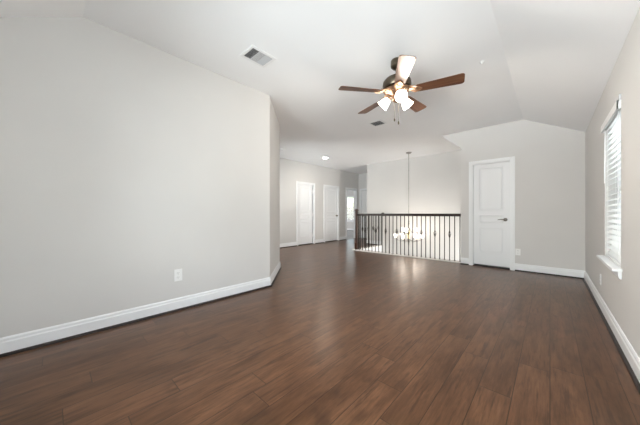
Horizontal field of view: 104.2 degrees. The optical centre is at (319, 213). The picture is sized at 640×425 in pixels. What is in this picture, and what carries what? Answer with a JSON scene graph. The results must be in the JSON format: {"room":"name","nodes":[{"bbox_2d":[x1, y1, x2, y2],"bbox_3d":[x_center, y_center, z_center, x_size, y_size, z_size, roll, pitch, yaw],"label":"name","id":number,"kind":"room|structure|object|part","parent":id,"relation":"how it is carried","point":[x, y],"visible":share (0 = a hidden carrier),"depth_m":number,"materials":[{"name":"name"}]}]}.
{"room":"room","nodes":[
{"label":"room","id":0,"kind":"room"},
{"bbox_2d":[0,17,269,337],"bbox_3d":[-1.771,-0.260,2.607,0.140,3.040,2.905,0,0,43],"label":"wall","id":1,"kind":"structure","parent":0,"point":[127,163],"depth_m":2.34,"materials":[{"name":"paint"}]},
{"bbox_2d":[0,262,280,357],"bbox_3d":[-1.412,0.992,3.053,0.650,0.136,3.726,0,0,30],"label":"baseboard","id":2,"kind":"structure","parent":1,"relation":"attached to","point":[35,337],"depth_m":2.34,"materials":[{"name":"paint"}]},
{"bbox_2d":[174,269,181,281],"bbox_3d":[-1.555,0.675,2.731,0.010,0.130,0.080,0,0,43],"label":"wall outlet","id":3,"kind":"object","parent":1,"relation":"attached to","point":[178,272],"visible":1,"depth_m":2.72,"materials":[{"name":"plastic"}]},
{"bbox_2d":[270,98,279,275],"bbox_3d":[-0.828,-0.260,4.224,0.141,3.040,1.202,0,0,-2],"label":"wall","id":4,"kind":"structure","parent":0,"point":[274,123],"depth_m":4.12,"materials":[{"name":"paint"}]},
{"bbox_2d":[280,158,357,243],"bbox_3d":[-0.427,-0.260,8.615,0.120,3.040,6.325,0,0,43],"label":"wall","id":5,"kind":"structure","parent":0,"point":[291,171],"depth_m":8.69,"materials":[{"name":"paint"}]},
{"bbox_2d":[280,242,296,246],"bbox_3d":[-0.777,0.992,6.490,2.250,0.136,2.449,0,0,43],"label":"baseboard","id":6,"kind":"structure","parent":5,"relation":"attached to","point":[290,243],"depth_m":7.88,"materials":[{"name":"paint"}]},
{"bbox_2d":[296,181,314,245],"bbox_3d":[-0.511,-0.003,8.506,0.143,2.126,0.872,0,0,43],"label":"door","id":7,"kind":"structure","parent":5,"relation":"in","point":[305,191],"depth_m":8.48,"materials":[{"name":"paint"}]},
{"bbox_2d":[324,185,338,241],"bbox_3d":[0.414,-0.003,9.489,0.169,2.126,0.912,0,0,43],"label":"door","id":8,"kind":"structure","parent":5,"relation":"in","point":[331,193],"depth_m":9.50,"materials":[{"name":"paint"}]},
{"bbox_2d":[346,187,356,239],"bbox_3d":[1.280,-0.003,10.445,0.143,2.126,0.812,0,0,43],"label":"door frame","id":9,"kind":"structure","parent":5,"relation":"in","point":[352,189],"depth_m":10.65,"materials":[{"name":"paint"}]},
{"bbox_2d":[0,231,639,424],"bbox_3d":[0.348,1.183,7.848,11.260,0.254,13.480,0,0,43],"label":"floor","id":10,"kind":"structure","parent":0,"point":[342,335],"depth_m":1.82,"materials":[{"name":"brown wood"}]},
{"bbox_2d":[0,0,639,173],"bbox_3d":[0.366,-1.506,7.940,11.360,0.669,13.640,0,0,43],"label":"ceiling","id":11,"kind":"structure","parent":0,"point":[550,62],"depth_m":2.59,"materials":[{"name":"paint"}]},
{"bbox_2d":[239,45,275,67],"bbox_3d":[-0.677,-1.715,2.730,0.250,0.008,0.310,0,0,43],"label":"ceiling vent","id":12,"kind":"object","parent":11,"relation":"in","point":[253,54],"visible":1,"depth_m":2.71,"materials":[{"name":"metal"}]},
{"bbox_2d":[368,120,386,126],"bbox_3d":[1.094,-1.714,4.735,0.270,0.010,0.260,0,0,43],"label":"ceiling vent","id":13,"kind":"object","parent":11,"relation":"in","point":[378,122],"visible":1,"depth_m":4.74,"materials":[{"name":"metal"}]},
{"bbox_2d":[338,55,464,124],"bbox_3d":[0.894,-1.359,2.817,1.284,0.719,1.240,0,0,43],"label":"ceiling fan","id":14,"kind":"object","parent":11,"relation":"hanging from","point":[396,86],"visible":1,"depth_m":2.68,"materials":[{"name":"brown wood"}]},
{"bbox_3d":[0.434,-1.358,2.725,0.455,0.006,0.152,0,12,-9],"label":"blade","id":15,"kind":"part","parent":14,"relation":"part of","materials":[{"name":"brown wood"}]},
{"bbox_3d":[0.666,-1.358,3.177,0.152,0.006,0.455,-13,6,-26],"label":"blade","id":16,"kind":"part","parent":14,"relation":"part of","materials":[{"name":"brown wood"}]},
{"bbox_3d":[0.736,-1.258,2.864,0.139,0.138,0.126,0,0,43],"label":"lamp shade","id":17,"kind":"part","parent":14,"relation":"part of","materials":[{"name":"white glass"}]},
{"bbox_3d":[0.858,-1.258,2.640,0.134,0.138,0.137,0,0,43],"label":"lamp shade","id":18,"kind":"part","parent":14,"relation":"part of","materials":[{"name":"white glass"}]},
{"bbox_3d":[0.793,-1.358,2.365,0.152,0.006,0.455,12,2,9],"label":"blade","id":19,"kind":"part","parent":14,"relation":"part of","materials":[{"name":"white wood"}]},
{"bbox_3d":[1.000,-1.258,2.847,0.124,0.138,0.139,0,0,43],"label":"lamp shade","id":20,"kind":"part","parent":14,"relation":"part of","materials":[{"name":"white glass"}]},
{"bbox_3d":[1.168,-1.358,3.097,0.455,0.006,0.152,0,-12,-45],"label":"blade","id":21,"kind":"part","parent":14,"relation":"part of","materials":[{"name":"brown wood"}]},
{"bbox_3d":[1.246,-1.358,2.595,0.455,0.006,0.152,0,-12,27],"label":"blade","id":22,"kind":"part","parent":14,"relation":"part of","materials":[{"name":"brown wood"}]},
{"bbox_2d":[406,152,411,213],"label":"chandelier","id":23,"kind":"object","parent":11,"relation":"hanging from","point":[408,153],"depth_m":7.00,"materials":[{"name":"silver metal"}]},
{"bbox_3d":[2.498,-0.733,7.005,0.024,1.885,0.024,0,0,43],"label":"hanging rod","id":24,"kind":"part","parent":23,"relation":"part of","materials":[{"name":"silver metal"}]},
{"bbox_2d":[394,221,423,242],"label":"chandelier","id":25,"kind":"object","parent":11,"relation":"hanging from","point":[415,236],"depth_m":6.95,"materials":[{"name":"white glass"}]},
{"bbox_2d":[347,190,353,228],"bbox_3d":[2.429,-0.260,15.006,4.600,3.040,0.140,0,0,43],"label":"wall","id":26,"kind":"structure","parent":0,"point":[350,225],"depth_m":15.41,"materials":[{"name":"paint"}]},
{"bbox_2d":[347,196,353,221],"bbox_3d":[1.946,-0.287,15.412,1.020,1.625,0.190,0,0,43],"label":"window","id":27,"kind":"structure","parent":26,"relation":"in","point":[348,220],"depth_m":15.49,"materials":[{"name":"white plastic"}]},
{"bbox_2d":[358,173,366,213],"bbox_3d":[2.297,-0.260,10.295,1.600,3.040,0.120,0,0,43],"label":"wall","id":28,"kind":"structure","parent":0,"point":[362,178],"depth_m":10.72,"materials":[{"name":"paint"}]},
{"bbox_2d":[360,188,366,237],"bbox_3d":[2.077,-0.003,10.477,0.902,2.126,0.151,0,0,43],"label":"door","id":29,"kind":"structure","parent":28,"relation":"in","point":[363,192],"depth_m":10.66,"materials":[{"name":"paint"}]},
{"bbox_2d":[367,150,460,260],"bbox_3d":[3.498,1.140,7.116,4.920,5.840,0.140,0,0,43],"label":"wall","id":30,"kind":"structure","parent":0,"point":[434,179],"depth_m":7.53,"materials":[{"name":"paint"}]},
{"bbox_2d":[361,246,381,251],"bbox_3d":[2.729,1.210,6.703,3.190,0.300,1.510,0,0,43],"label":"trim","id":31,"kind":"structure","parent":30,"relation":"attached to","point":[380,247],"depth_m":7.96,"materials":[{"name":"paint"}]},
{"bbox_2d":[442,120,584,270],"bbox_3d":[3.587,-0.260,4.773,2.330,3.040,0.140,0,0,43],"label":"wall","id":32,"kind":"structure","parent":0,"point":[549,159],"depth_m":4.39,"materials":[{"name":"paint"}]},
{"bbox_2d":[352,244,460,262],"bbox_3d":[2.518,1.046,6.847,2.835,0.029,1.585,0,0,43],"label":"trim","id":33,"kind":"structure","parent":32,"relation":"attached to","point":[438,259],"depth_m":6.14,"materials":[{"name":"paint"}]},
{"bbox_2d":[358,213,383,248],"bbox_3d":[1.592,0.503,7.756,0.100,1.077,1.504,0,0,43],"label":"stair railing","id":34,"kind":"object","parent":33,"relation":"on","point":[381,213],"visible":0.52,"depth_m":7.61,"materials":[{"name":"brown wood"}]},
{"bbox_2d":[354,209,460,261],"bbox_3d":[2.035,0.465,6.268,2.759,1.190,0.100,0,0,43],"label":"stair railing","id":35,"kind":"object","parent":33,"relation":"on","point":[355,210],"visible":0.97,"depth_m":6.20,"materials":[{"name":"brown wood"}]},
{"bbox_3d":[1.054,0.465,7.175,0.088,1.190,0.088,0,0,43],"label":"newel post","id":36,"kind":"part","parent":35,"relation":"part of","materials":[{"name":"brown wood"}]},
{"bbox_3d":[2.059,0.031,6.247,2.655,0.062,0.066,0,0,43],"label":"handrail","id":37,"kind":"part","parent":35,"relation":"part of","materials":[{"name":"brown wood"}]},
{"bbox_2d":[461,257,468,263],"bbox_3d":[3.020,0.992,5.191,0.149,0.136,0.016,0,0,43],"label":"baseboard","id":38,"kind":"structure","parent":32,"relation":"attached to","point":[463,260],"depth_m":5.18,"materials":[{"name":"paint"}]},
{"bbox_2d":[469,156,514,270],"bbox_3d":[3.393,-0.003,4.931,0.752,2.126,0.171,0,0,43],"label":"door","id":39,"kind":"structure","parent":32,"relation":"in","point":[491,181],"depth_m":4.91,"materials":[{"name":"paint"}]},
{"bbox_2d":[474,264,509,269],"bbox_3d":[3.402,1.054,4.941,0.612,0.012,0.143,0,0,43],"label":"trim","id":40,"kind":"structure","parent":32,"relation":"attached to","point":[474,264],"depth_m":4.93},
{"bbox_2d":[515,249,520,254],"bbox_3d":[3.661,0.710,4.603,0.074,0.120,0.010,0,0,43],"label":"wall outlet","id":41,"kind":"object","parent":32,"relation":"attached to","point":[517,251],"visible":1,"depth_m":4.60,"materials":[{"name":"plastic"}]},
{"bbox_2d":[585,7,639,357],"bbox_3d":[2.145,-0.140,1.599,0.140,2.800,6.740,0,0,43],"label":"wall","id":42,"kind":"structure","parent":0,"point":[622,297],"depth_m":1.99,"materials":[{"name":"paint"}]},
{"bbox_2d":[515,263,639,393],"bbox_3d":[1.767,0.992,1.955,0.899,0.136,6.470,0,0,43],"label":"baseboard","id":43,"kind":"structure","parent":42,"relation":"attached to","point":[631,355],"depth_m":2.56,"materials":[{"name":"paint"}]},
{"bbox_2d":[596,129,621,279],"bbox_3d":[2.723,-0.200,2.269,0.190,1.450,0.910,0,0,43],"label":"window","id":44,"kind":"structure","parent":42,"relation":"in","point":[609,264],"depth_m":2.44,"materials":[{"name":"white plastic"}]},
{"bbox_3d":[2.703,0.451,2.288,0.135,0.026,0.910,0,0,43],"label":"sill","id":45,"kind":"part","parent":44,"relation":"part of","materials":[{"name":"paint"}]},
{"bbox_2d":[601,94,620,265],"bbox_3d":[2.705,-0.264,2.287,0.085,1.392,0.830,0,0,43],"label":"window blind","id":46,"kind":"object","parent":44,"relation":"attached to","point":[612,121],"visible":0.73,"depth_m":2.30,"materials":[{"name":"white plastic"}]},
{"bbox_3d":[2.716,0.423,2.276,0.048,0.018,0.766,0,0,43],"label":"rail","id":47,"kind":"part","parent":46,"relation":"part of","materials":[{"name":"white plastic"}]},
{"bbox_3d":[2.540,-0.230,2.085,0.054,1.300,0.004,0,0,43],"label":"ladder cord","id":48,"kind":"part","parent":46,"relation":"part of","materials":[{"name":"fabric"}]},
{"bbox_3d":[2.766,0.066,2.230,0.020,0.658,0.700,0,0,43],"label":"sash","id":49,"kind":"part","parent":44,"relation":"part of","materials":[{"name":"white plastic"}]}
]}

